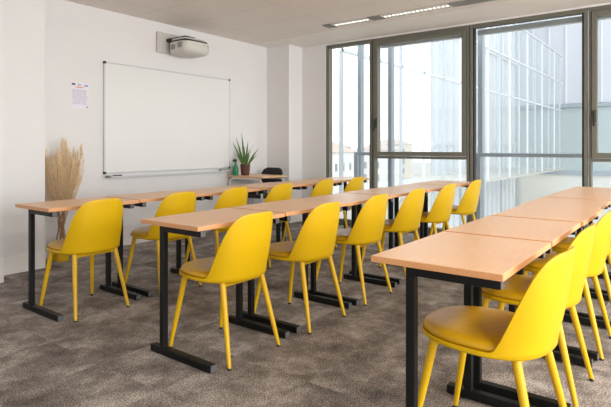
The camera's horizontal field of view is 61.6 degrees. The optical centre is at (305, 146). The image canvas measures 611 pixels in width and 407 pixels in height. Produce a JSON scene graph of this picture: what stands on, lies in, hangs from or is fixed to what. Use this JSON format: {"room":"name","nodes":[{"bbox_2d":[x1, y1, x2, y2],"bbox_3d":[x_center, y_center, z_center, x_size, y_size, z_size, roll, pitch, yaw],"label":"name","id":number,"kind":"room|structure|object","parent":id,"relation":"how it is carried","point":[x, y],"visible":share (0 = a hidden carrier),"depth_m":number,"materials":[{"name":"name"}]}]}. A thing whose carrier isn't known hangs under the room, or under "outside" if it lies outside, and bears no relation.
{"room":"classroom","nodes":[
{"label":"classroom","id":0,"kind":"room"},
{"bbox_2d":[0,0,3,282],"bbox_3d":[-3.832,-0.197,2.846,0.255,2.685,3.912,0,0,37],"label":"wall pier","id":1,"kind":"object","parent":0,"point":[1,1],"visible":1,"depth_m":4.31,"materials":[{"name":"paint"}]},
{"bbox_2d":[4,0,44,258],"bbox_3d":[-2.901,-0.197,4.692,0.490,2.685,0.780,0,0,37],"label":"wall","id":2,"kind":"structure","parent":0,"point":[24,20],"depth_m":4.69,"materials":[{"name":"paint"}]},
{"bbox_2d":[4,252,44,275],"bbox_3d":[-2.605,1.070,4.666,0.014,0.150,0.465,0,0,37],"label":"baseboard","id":3,"kind":"structure","parent":2,"relation":"attached to","point":[18,264],"depth_m":4.67,"materials":[{"name":"paint"}]},
{"bbox_2d":[45,0,266,243],"bbox_3d":[-1.730,-0.197,6.546,0.120,2.685,3.590,0,0,37],"label":"wall","id":4,"kind":"structure","parent":0,"point":[78,37],"depth_m":5.91,"materials":[{"name":"paint"}]},
{"bbox_2d":[71,81,87,109],"bbox_3d":[-2.432,-0.553,5.516,0.003,0.290,0.200,0,0,37],"label":"paper notice","id":5,"kind":"object","parent":4,"relation":"attached to","point":[79,90],"visible":1,"depth_m":5.51,"materials":[{"name":"white paper"}]},
{"bbox_2d":[45,230,211,258],"bbox_3d":[-1.676,1.070,6.505,0.014,0.150,3.590,0,0,37],"label":"baseboard","id":6,"kind":"structure","parent":4,"relation":"attached to","point":[127,238],"depth_m":5.97,"materials":[{"name":"paint"}]},
{"bbox_2d":[103,61,231,177],"bbox_3d":[-1.644,-0.307,6.484,0.089,1.307,1.953,0,0,37],"label":"whiteboard","id":7,"kind":"object","parent":4,"relation":"attached to","point":[154,119],"visible":1,"depth_m":6.37,"materials":[{"name":"white ceramic"}]},
{"bbox_2d":[105,170,231,177],"bbox_3d":[-1.640,0.333,6.481,0.080,0.026,1.905,0,0,37],"label":"tray","id":8,"kind":"object","parent":7,"relation":"on","point":[106,176],"depth_m":6.18,"materials":[{"name":"grey plastic"}]},
{"bbox_2d":[156,31,208,57],"bbox_3d":[-1.503,-1.280,6.377,0.443,0.280,0.535,0,0,37],"label":"projector","id":9,"kind":"object","parent":4,"relation":"attached to","point":[185,46],"visible":1,"depth_m":6.30,"materials":[{"name":"paint"}]},
{"bbox_2d":[171,41,181,49],"bbox_3d":[-1.571,-1.235,6.237,0.205,0.076,0.004,0,0,37],"label":"vent grille","id":10,"kind":"object","parent":9,"relation":"attached to","point":[175,45],"depth_m":6.24,"materials":[{"name":"grey plastic"}]},
{"bbox_2d":[267,44,301,222],"bbox_3d":[-0.329,-0.197,8.032,0.560,2.685,0.470,0,0,37],"label":"wall column","id":11,"kind":"structure","parent":0,"point":[284,62],"depth_m":7.80,"materials":[{"name":"paint"}]},
{"bbox_2d":[289,214,301,222],"bbox_3d":[-0.145,1.070,7.798,0.014,0.150,0.320,0,0,37],"label":"wall","id":12,"kind":"structure","parent":11,"relation":"attached to","point":[294,218],"depth_m":7.80,"materials":[{"name":"paint"}]},
{"bbox_2d":[65,0,516,43],"bbox_3d":[0.951,-1.600,1.563,10.370,0.120,7.640,0,0,37],"label":"ceiling","id":13,"kind":"structure","parent":0,"point":[247,21],"depth_m":5.87,"materials":[{"name":"white paint"}]},
{"bbox_2d":[322,24,336,27],"bbox_3d":[0.311,-1.534,6.500,0.130,0.012,0.170,0,0,37],"label":"ceiling vent","id":14,"kind":"object","parent":13,"relation":"in","point":[325,25],"visible":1,"depth_m":6.50,"materials":[{"name":"grey plastic"}]},
{"bbox_2d":[331,17,371,26],"bbox_3d":[0.568,-1.534,6.305,0.505,0.012,0.170,0,0,37],"label":"recessed light","id":15,"kind":"object","parent":13,"relation":"in","point":[360,20],"visible":1,"depth_m":6.31,"materials":[{"name":"white plastic"}]},
{"bbox_2d":[366,15,385,20],"bbox_3d":[0.843,-1.534,6.097,0.175,0.012,0.170,0,0,37],"label":"ceiling vent","id":16,"kind":"object","parent":13,"relation":"in","point":[377,17],"visible":1,"depth_m":6.10,"materials":[{"name":"grey plastic"}]},
{"bbox_2d":[380,3,452,18],"bbox_3d":[1.242,-1.534,5.795,0.815,0.012,0.170,0,0,37],"label":"recessed light","id":17,"kind":"object","parent":13,"relation":"in","point":[446,5],"visible":1,"depth_m":5.77,"materials":[{"name":"white plastic"}]},
{"bbox_2d":[448,0,493,6],"bbox_3d":[1.928,-1.534,5.276,0.895,0.012,0.170,0,0,37],"label":"ceiling vent","id":18,"kind":"object","parent":13,"relation":"in","point":[463,2],"visible":1,"depth_m":5.43,"materials":[{"name":"grey plastic"}]},
{"bbox_2d":[0,221,610,406],"bbox_3d":[1.192,1.195,1.882,10.370,0.100,8.440,0,0,37],"label":"floor","id":19,"kind":"structure","parent":0,"point":[104,358],"depth_m":2.95,"materials":[{"name":"carpet"}]},
{"bbox_2d":[45,136,84,261],"bbox_3d":[-2.444,0.508,5.175,0.209,1.275,0.424,0,0,32],"label":"bouquet","id":20,"kind":"object","parent":19,"relation":"on","point":[60,189],"visible":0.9,"depth_m":5.15,"materials":[{"name":"beige plant"}]},
{"bbox_2d":[15,197,140,321],"bbox_3d":[-1.639,0.775,3.752,0.541,0.740,0.691,0,0,37],"label":"table","id":21,"kind":"object","parent":19,"relation":"on","point":[46,208],"visible":0.87,"depth_m":3.58,"materials":[{"name":"brown wood"}]},
{"bbox_2d":[39,198,129,321],"bbox_3d":[-1.567,0.750,3.644,0.539,0.793,0.458,0,0,37],"label":"chair","id":22,"kind":"object","parent":19,"relation":"on","point":[95,228],"visible":0.99,"depth_m":3.48,"materials":[{"name":"plastic"}]},
{"bbox_2d":[105,190,207,296],"bbox_3d":[-1.218,0.772,4.304,0.541,0.740,0.691,0,0,37],"label":"table","id":23,"kind":"object","parent":19,"relation":"on","point":[143,198],"visible":0.59,"depth_m":4.14,"materials":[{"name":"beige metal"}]},
{"bbox_2d":[124,191,201,294],"bbox_3d":[-1.159,0.750,4.183,0.539,0.793,0.458,0,0,37],"label":"chair","id":24,"kind":"object","parent":19,"relation":"on","point":[180,202],"visible":0.54,"depth_m":4.00,"materials":[{"name":"plastic"}]},
{"bbox_2d":[141,208,288,373],"bbox_3d":[-0.502,0.775,2.988,0.541,0.740,0.691,0,0,37],"label":"table","id":25,"kind":"object","parent":19,"relation":"on","point":[195,224],"visible":0.91,"depth_m":2.81,"materials":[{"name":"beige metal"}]},
{"bbox_2d":[184,187,247,263],"bbox_3d":[-0.789,0.750,4.655,0.539,0.793,0.458,0,0,37],"label":"chair","id":26,"kind":"object","parent":19,"relation":"on","point":[232,197],"visible":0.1,"depth_m":4.45,"materials":[{"name":"plastic"}]},
{"bbox_2d":[175,186,261,261],"bbox_3d":[-0.802,0.775,4.859,0.541,0.740,0.691,0,0,37],"label":"table","id":27,"kind":"object","parent":19,"relation":"on","point":[212,191],"visible":0.19,"depth_m":4.76,"materials":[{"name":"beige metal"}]},
{"bbox_2d":[169,211,279,370],"bbox_3d":[-0.453,0.750,2.921,0.539,0.793,0.458,0,0,37],"label":"chair","id":28,"kind":"object","parent":19,"relation":"on","point":[242,255],"visible":0.99,"depth_m":2.74,"materials":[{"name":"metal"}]},
{"bbox_2d":[227,174,286,203],"bbox_3d":[-0.685,0.773,7.229,0.680,0.745,0.500,0,0,37],"label":"desk","id":29,"kind":"object","parent":19,"relation":"on","point":[254,177],"visible":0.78,"depth_m":7.14,"materials":[{"name":"brown wood"}]},
{"bbox_2d":[233,162,237,175],"bbox_3d":[-0.983,0.304,7.193,0.080,0.192,0.080,0,0,37],"label":"bottle","id":30,"kind":"object","parent":29,"relation":"on","point":[235,167],"visible":1,"depth_m":7.16,"materials":[{"name":"glass"}]},
{"bbox_2d":[234,132,257,174],"bbox_3d":[-0.846,0.098,7.255,0.359,0.605,0.144,0,0,10],"label":"snake plant","id":31,"kind":"object","parent":29,"relation":"on","point":[245,165],"visible":1,"depth_m":7.24,"materials":[{"name":"green plant"}]},
{"bbox_2d":[248,167,282,225],"bbox_3d":[-0.610,0.726,7.362,0.420,0.841,0.502,0,0,37],"label":"chair","id":32,"kind":"object","parent":19,"relation":"on","point":[269,170],"visible":0.34,"depth_m":7.50,"materials":[{"name":"plastic"}]},
{"bbox_2d":[231,182,304,262],"bbox_3d":[-0.381,0.772,5.412,0.541,0.740,0.691,0,0,37],"label":"table","id":33,"kind":"object","parent":19,"relation":"on","point":[269,185],"visible":0.33,"depth_m":5.48,"materials":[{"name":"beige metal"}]},
{"bbox_2d":[264,183,292,268],"bbox_3d":[-0.396,0.750,5.116,0.539,0.793,0.458,0,0,37],"label":"chair","id":34,"kind":"object","parent":19,"relation":"on","point":[279,192],"visible":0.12,"depth_m":4.92,"materials":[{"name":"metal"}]},
{"bbox_2d":[231,199,351,332],"bbox_3d":[-0.078,0.772,3.539,0.541,0.740,0.691,0,0,37],"label":"table","id":35,"kind":"object","parent":19,"relation":"on","point":[290,207],"visible":0.71,"depth_m":3.40,"materials":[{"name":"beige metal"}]},
{"bbox_2d":[255,201,345,333],"bbox_3d":[-0.037,0.750,3.429,0.539,0.793,0.458,0,0,37],"label":"chair","id":36,"kind":"object","parent":19,"relation":"on","point":[316,239],"visible":0.81,"depth_m":3.24,"materials":[{"name":"plastic"}]},
{"bbox_2d":[278,179,339,241],"bbox_3d":[0.036,0.775,5.967,0.541,0.740,0.691,0,0,37],"label":"table","id":37,"kind":"object","parent":19,"relation":"on","point":[308,182],"visible":0.34,"depth_m":5.83,"materials":[{"name":"beige wood"}]},
{"bbox_2d":[282,179,336,248],"bbox_3d":[0.047,0.750,5.760,0.539,0.793,0.458,0,0,37],"label":"chair","id":38,"kind":"object","parent":19,"relation":"on","point":[324,187],"visible":0.17,"depth_m":5.56,"materials":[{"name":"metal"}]},
{"bbox_2d":[312,177,368,228],"bbox_3d":[0.455,0.772,6.521,0.541,0.740,0.691,0,0,37],"label":"table","id":39,"kind":"object","parent":19,"relation":"on","point":[345,180],"visible":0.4,"depth_m":6.52,"materials":[{"name":"beige wood"}]},
{"bbox_2d":[300,193,396,305],"bbox_3d":[0.341,0.775,4.092,0.541,0.740,0.691,0,0,37],"label":"table","id":40,"kind":"object","parent":19,"relation":"on","point":[352,199],"visible":0.64,"depth_m":4.10,"materials":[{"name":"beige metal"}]},
{"bbox_2d":[343,177,363,245],"bbox_3d":[0.440,0.750,6.229,0.539,0.793,0.458,0,0,37],"label":"chair","id":41,"kind":"object","parent":19,"relation":"on","point":[355,184],"visible":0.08,"depth_m":6.00,"materials":[{"name":"plastic"}]},
{"bbox_2d":[316,194,391,305],"bbox_3d":[0.370,0.750,3.991,0.539,0.793,0.458,0,0,37],"label":"chair","id":42,"kind":"object","parent":19,"relation":"on","point":[367,229],"visible":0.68,"depth_m":3.79,"materials":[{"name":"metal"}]},
{"bbox_2d":[343,187,425,283],"bbox_3d":[0.752,0.772,4.651,0.541,0.740,0.691,0,0,37],"label":"table","id":43,"kind":"object","parent":19,"relation":"on","point":[394,192],"visible":0.34,"depth_m":4.52,"materials":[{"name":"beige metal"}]},
{"bbox_2d":[362,188,424,278],"bbox_3d":[0.785,0.750,4.548,0.539,0.793,0.458,0,0,37],"label":"chair","id":44,"kind":"object","parent":19,"relation":"on","point":[408,218],"visible":0.62,"depth_m":4.34,"materials":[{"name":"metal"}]},
{"bbox_2d":[383,184,445,247],"bbox_3d":[1.177,0.775,5.201,0.541,0.740,0.691,0,0,37],"label":"table","id":45,"kind":"object","parent":19,"relation":"on","point":[429,188],"visible":0.22,"depth_m":5.11,"materials":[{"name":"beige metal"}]},
{"bbox_2d":[399,183,455,245],"bbox_3d":[1.213,0.750,5.096,0.539,0.793,0.458,0,0,37],"label":"chair","id":46,"kind":"object","parent":19,"relation":"on","point":[440,212],"visible":0.53,"depth_m":4.88,"materials":[{"name":"plastic"}]},
{"bbox_2d":[412,180,471,237],"bbox_3d":[1.596,0.772,5.754,0.541,0.740,0.691,0,0,37],"label":"table","id":47,"kind":"object","parent":19,"relation":"on","point":[436,182],"visible":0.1,"depth_m":5.63,"materials":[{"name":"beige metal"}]},
{"bbox_2d":[429,179,481,235],"bbox_3d":[1.674,0.750,5.706,0.539,0.793,0.458,0,0,37],"label":"chair","id":48,"kind":"object","parent":19,"relation":"on","point":[468,204],"visible":0.53,"depth_m":5.49,"materials":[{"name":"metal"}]},
{"bbox_2d":[371,231,550,406],"bbox_3d":[0.667,0.775,2.025,0.541,0.740,0.691,0,0,37],"label":"table","id":49,"kind":"object","parent":19,"relation":"on","point":[470,260],"visible":0.93,"depth_m":1.88,"materials":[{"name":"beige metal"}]},
{"bbox_2d":[418,246,574,406],"bbox_3d":[0.717,0.750,1.940,0.539,0.793,0.458,0,0,41],"label":"chair","id":50,"kind":"object","parent":19,"relation":"on","point":[531,332],"visible":1,"depth_m":1.76,"materials":[{"name":"plastic"}]},
{"bbox_2d":[445,215,592,406],"bbox_3d":[1.091,0.772,2.578,0.541,0.740,0.691,0,0,37],"label":"table","id":51,"kind":"object","parent":19,"relation":"on","point":[552,231],"visible":0.53,"depth_m":2.43,"materials":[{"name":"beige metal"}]},
{"bbox_2d":[482,223,595,406],"bbox_3d":[1.102,0.750,2.490,0.539,0.793,0.458,0,0,37],"label":"chair","id":52,"kind":"object","parent":19,"relation":"on","point":[515,286],"visible":0.41,"depth_m":2.32,"materials":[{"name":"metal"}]},
{"bbox_2d":[492,204,610,360],"bbox_3d":[1.521,0.769,3.126,0.541,0.740,0.691,0,0,37],"label":"table","id":53,"kind":"object","parent":19,"relation":"on","point":[584,216],"visible":0.47,"depth_m":3.07,"materials":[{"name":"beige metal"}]},
{"bbox_2d":[519,197,610,320],"bbox_3d":[1.919,0.773,3.698,0.541,0.740,0.691,0,0,37],"label":"table","id":54,"kind":"object","parent":19,"relation":"on","point":[543,201],"visible":0.32,"depth_m":3.70,"materials":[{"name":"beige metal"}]},
{"bbox_2d":[524,210,610,360],"bbox_3d":[1.528,0.750,3.045,0.539,0.793,0.458,0,0,37],"label":"chair","id":55,"kind":"object","parent":19,"relation":"on","point":[602,235],"visible":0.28,"depth_m":2.82,"materials":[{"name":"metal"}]},
{"bbox_2d":[544,191,610,293],"bbox_3d":[2.345,0.770,4.248,0.541,0.740,0.691,0,0,37],"label":"table","id":56,"kind":"object","parent":19,"relation":"on","point":[561,194],"visible":0.3,"depth_m":4.22,"materials":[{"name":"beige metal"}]},
{"bbox_2d":[552,237,610,303],"bbox_3d":[1.951,0.750,3.603,0.539,0.793,0.458,0,0,37],"label":"chair","id":57,"kind":"object","parent":19,"relation":"on","point":[562,246],"visible":0.23,"depth_m":3.49,"materials":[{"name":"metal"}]},
{"bbox_2d":[563,186,610,273],"bbox_3d":[2.769,0.773,4.801,0.541,0.740,0.691,0,0,37],"label":"table","id":58,"kind":"object","parent":19,"relation":"on","point":[576,188],"visible":0.11,"depth_m":4.85,"materials":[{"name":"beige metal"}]},
{"bbox_2d":[302,44,325,214],"bbox_3d":[0.168,-0.197,7.856,0.445,2.685,0.150,0,0,37],"label":"wall","id":59,"kind":"structure","parent":0,"point":[313,57],"depth_m":7.80,"materials":[{"name":"paint"}]},
{"bbox_2d":[253,0,610,47],"bbox_3d":[3.498,-1.598,4.927,10.370,0.124,0.800,0,0,37],"label":"ceiling","id":60,"kind":"structure","parent":59,"relation":"attached to","point":[519,7],"depth_m":6.22,"materials":[{"name":"paint"}]},
{"bbox_2d":[326,2,610,45],"bbox_3d":[4.087,-1.527,4.889,9.385,0.025,0.150,0,0,37],"label":"lintel","id":61,"kind":"object","parent":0,"point":[609,3],"visible":0.4,"depth_m":6.27,"materials":[{"name":"paint"}]},
{"bbox_2d":[326,39,372,225],"bbox_3d":[0.647,-0.185,7.469,0.785,2.660,0.090,0,0,37],"label":"window","id":62,"kind":"structure","parent":61,"relation":"attached to","point":[329,48],"depth_m":7.64,"materials":[{"name":"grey metal"}]},
{"bbox_2d":[373,25,469,234],"bbox_3d":[1.518,-0.185,6.818,1.360,2.660,0.256,0,0,37],"label":"window","id":63,"kind":"structure","parent":61,"relation":"attached to","point":[463,32],"depth_m":6.73,"materials":[{"name":"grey metal"}]},
{"bbox_2d":[381,36,461,48],"bbox_3d":[1.574,-1.429,6.892,1.260,0.062,0.070,0,0,37],"label":"raised blind","id":64,"kind":"object","parent":63,"relation":"attached to","point":[456,37],"depth_m":6.86,"materials":[{"name":"fabric"}]},
{"bbox_2d":[470,8,587,229],"bbox_3d":[2.607,-0.185,6.041,1.285,2.660,0.180,0,0,37],"label":"window","id":65,"kind":"structure","parent":61,"relation":"attached to","point":[583,19],"depth_m":5.96,"materials":[{"name":"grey metal"}]},
{"bbox_2d":[477,16,581,35],"bbox_3d":[2.640,-1.429,6.085,1.185,0.062,0.070,0,0,37],"label":"raised blind","id":66,"kind":"object","parent":65,"relation":"attached to","point":[573,20],"depth_m":6.04,"materials":[{"name":"fabric"}]},
{"bbox_2d":[588,5,610,186],"bbox_3d":[3.651,-0.185,5.203,1.360,2.660,0.256,0,0,37],"label":"window","id":67,"kind":"structure","parent":61,"relation":"attached to","point":[595,14],"depth_m":5.53,"materials":[{"name":"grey metal"}]},
{"bbox_2d":[598,16,610,20],"bbox_3d":[3.707,-1.429,5.277,1.260,0.062,0.070,0,0,37],"label":"raised blind","id":68,"kind":"object","parent":67,"relation":"attached to","point":[606,17],"depth_m":5.59,"materials":[{"name":"fabric"}]},
{"label":"outside","id":69,"kind":"structure","parent":0,"visible":0},
{"bbox_2d":[339,162,430,225],"bbox_3d":[50.954,13.245,216.413,480.000,0.200,393.400,0,0,37],"label":"ground","id":70,"kind":"structure","parent":69,"point":[416,167],"depth_m":235.42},
{"bbox_2d":[332,145,354,186],"bbox_3d":[2.909,6.185,113.188,12.800,13.920,12.800,0,0,29],"label":"house","id":71,"kind":"structure","parent":70,"relation":"on","point":[348,155],"depth_m":111.23,"materials":[{"name":"tile"}]},
{"bbox_2d":[332,142,351,148],"bbox_3d":[7.620,5.525,182.368,14.800,15.240,14.800,0,0,22],"label":"house","id":72,"kind":"structure","parent":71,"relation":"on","point":[333,143],"depth_m":181.48,"materials":[{"name":"tile"}]},
{"bbox_2d":[355,143,399,199],"bbox_3d":[18.170,6.095,126.720,10.800,14.100,10.800,0,0,13],"label":"house","id":73,"kind":"structure","parent":70,"relation":"on","point":[382,162],"depth_m":121.63,"materials":[{"name":"tile"}]},
{"bbox_2d":[381,139,411,178],"bbox_3d":[27.530,5.185,162.278,12.800,15.920,12.800,0,0,14],"label":"house","id":74,"kind":"structure","parent":70,"relation":"on","point":[407,147],"depth_m":155.41,"materials":[{"name":"tile"}]},
{"bbox_2d":[431,23,517,227],"bbox_3d":[5.733,1.145,22.814,4.400,24.000,10.500,0,0,37],"label":"building","id":75,"kind":"structure","parent":70,"relation":"on","point":[499,195],"depth_m":21.95,"materials":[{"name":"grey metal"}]},
{"bbox_2d":[332,24,562,203],"bbox_3d":[5.305,-1.572,16.741,2.250,5.215,18.500,0,0,37],"label":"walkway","id":76,"kind":"object","parent":75,"relation":"attached to","point":[498,174],"visible":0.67,"depth_m":15.70,"materials":[{"name":"metal"}]},
{"bbox_2d":[515,15,610,236],"bbox_3d":[20.470,-0.355,22.068,22.000,27.000,6.100,0,0,37],"label":"building","id":77,"kind":"structure","parent":70,"relation":"on","point":[566,40],"depth_m":24.57,"materials":[{"name":"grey glass"}]},
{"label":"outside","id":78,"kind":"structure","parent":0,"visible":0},
{"bbox_3d":[3.304,1.380,6.021,12.000,0.430,0.710,0,0,37],"label":"trim","id":79,"kind":"structure","parent":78,"visible":0},
{"bbox_2d":[357,45,363,206],"bbox_3d":[0.879,-0.985,8.152,0.120,4.300,0.140,0,0,37],"label":"mast","id":80,"kind":"object","parent":79,"relation":"on","point":[360,49],"visible":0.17,"depth_m":8.12,"materials":[{"name":"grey metal"}]},
{"bbox_2d":[388,47,393,218],"bbox_3d":[1.309,-0.985,7.826,0.120,4.300,0.140,0,0,37],"label":"mast","id":81,"kind":"object","parent":79,"relation":"on","point":[390,50],"visible":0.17,"depth_m":7.80,"materials":[{"name":"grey metal"}]},
{"bbox_2d":[354,152,581,219],"bbox_3d":[3.228,0.623,6.210,6.150,1.085,0.060,0,0,37],"label":"guard rail","id":82,"kind":"object","parent":79,"relation":"on","point":[479,156],"visible":0.58,"depth_m":6.85,"materials":[{"name":"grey metal"}]},
{"bbox_2d":[478,28,484,217],"bbox_3d":[2.401,-0.985,6.999,0.120,4.300,0.140,0,0,37],"label":"mast","id":83,"kind":"object","parent":79,"relation":"on","point":[481,39],"visible":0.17,"depth_m":6.96,"materials":[{"name":"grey metal"}]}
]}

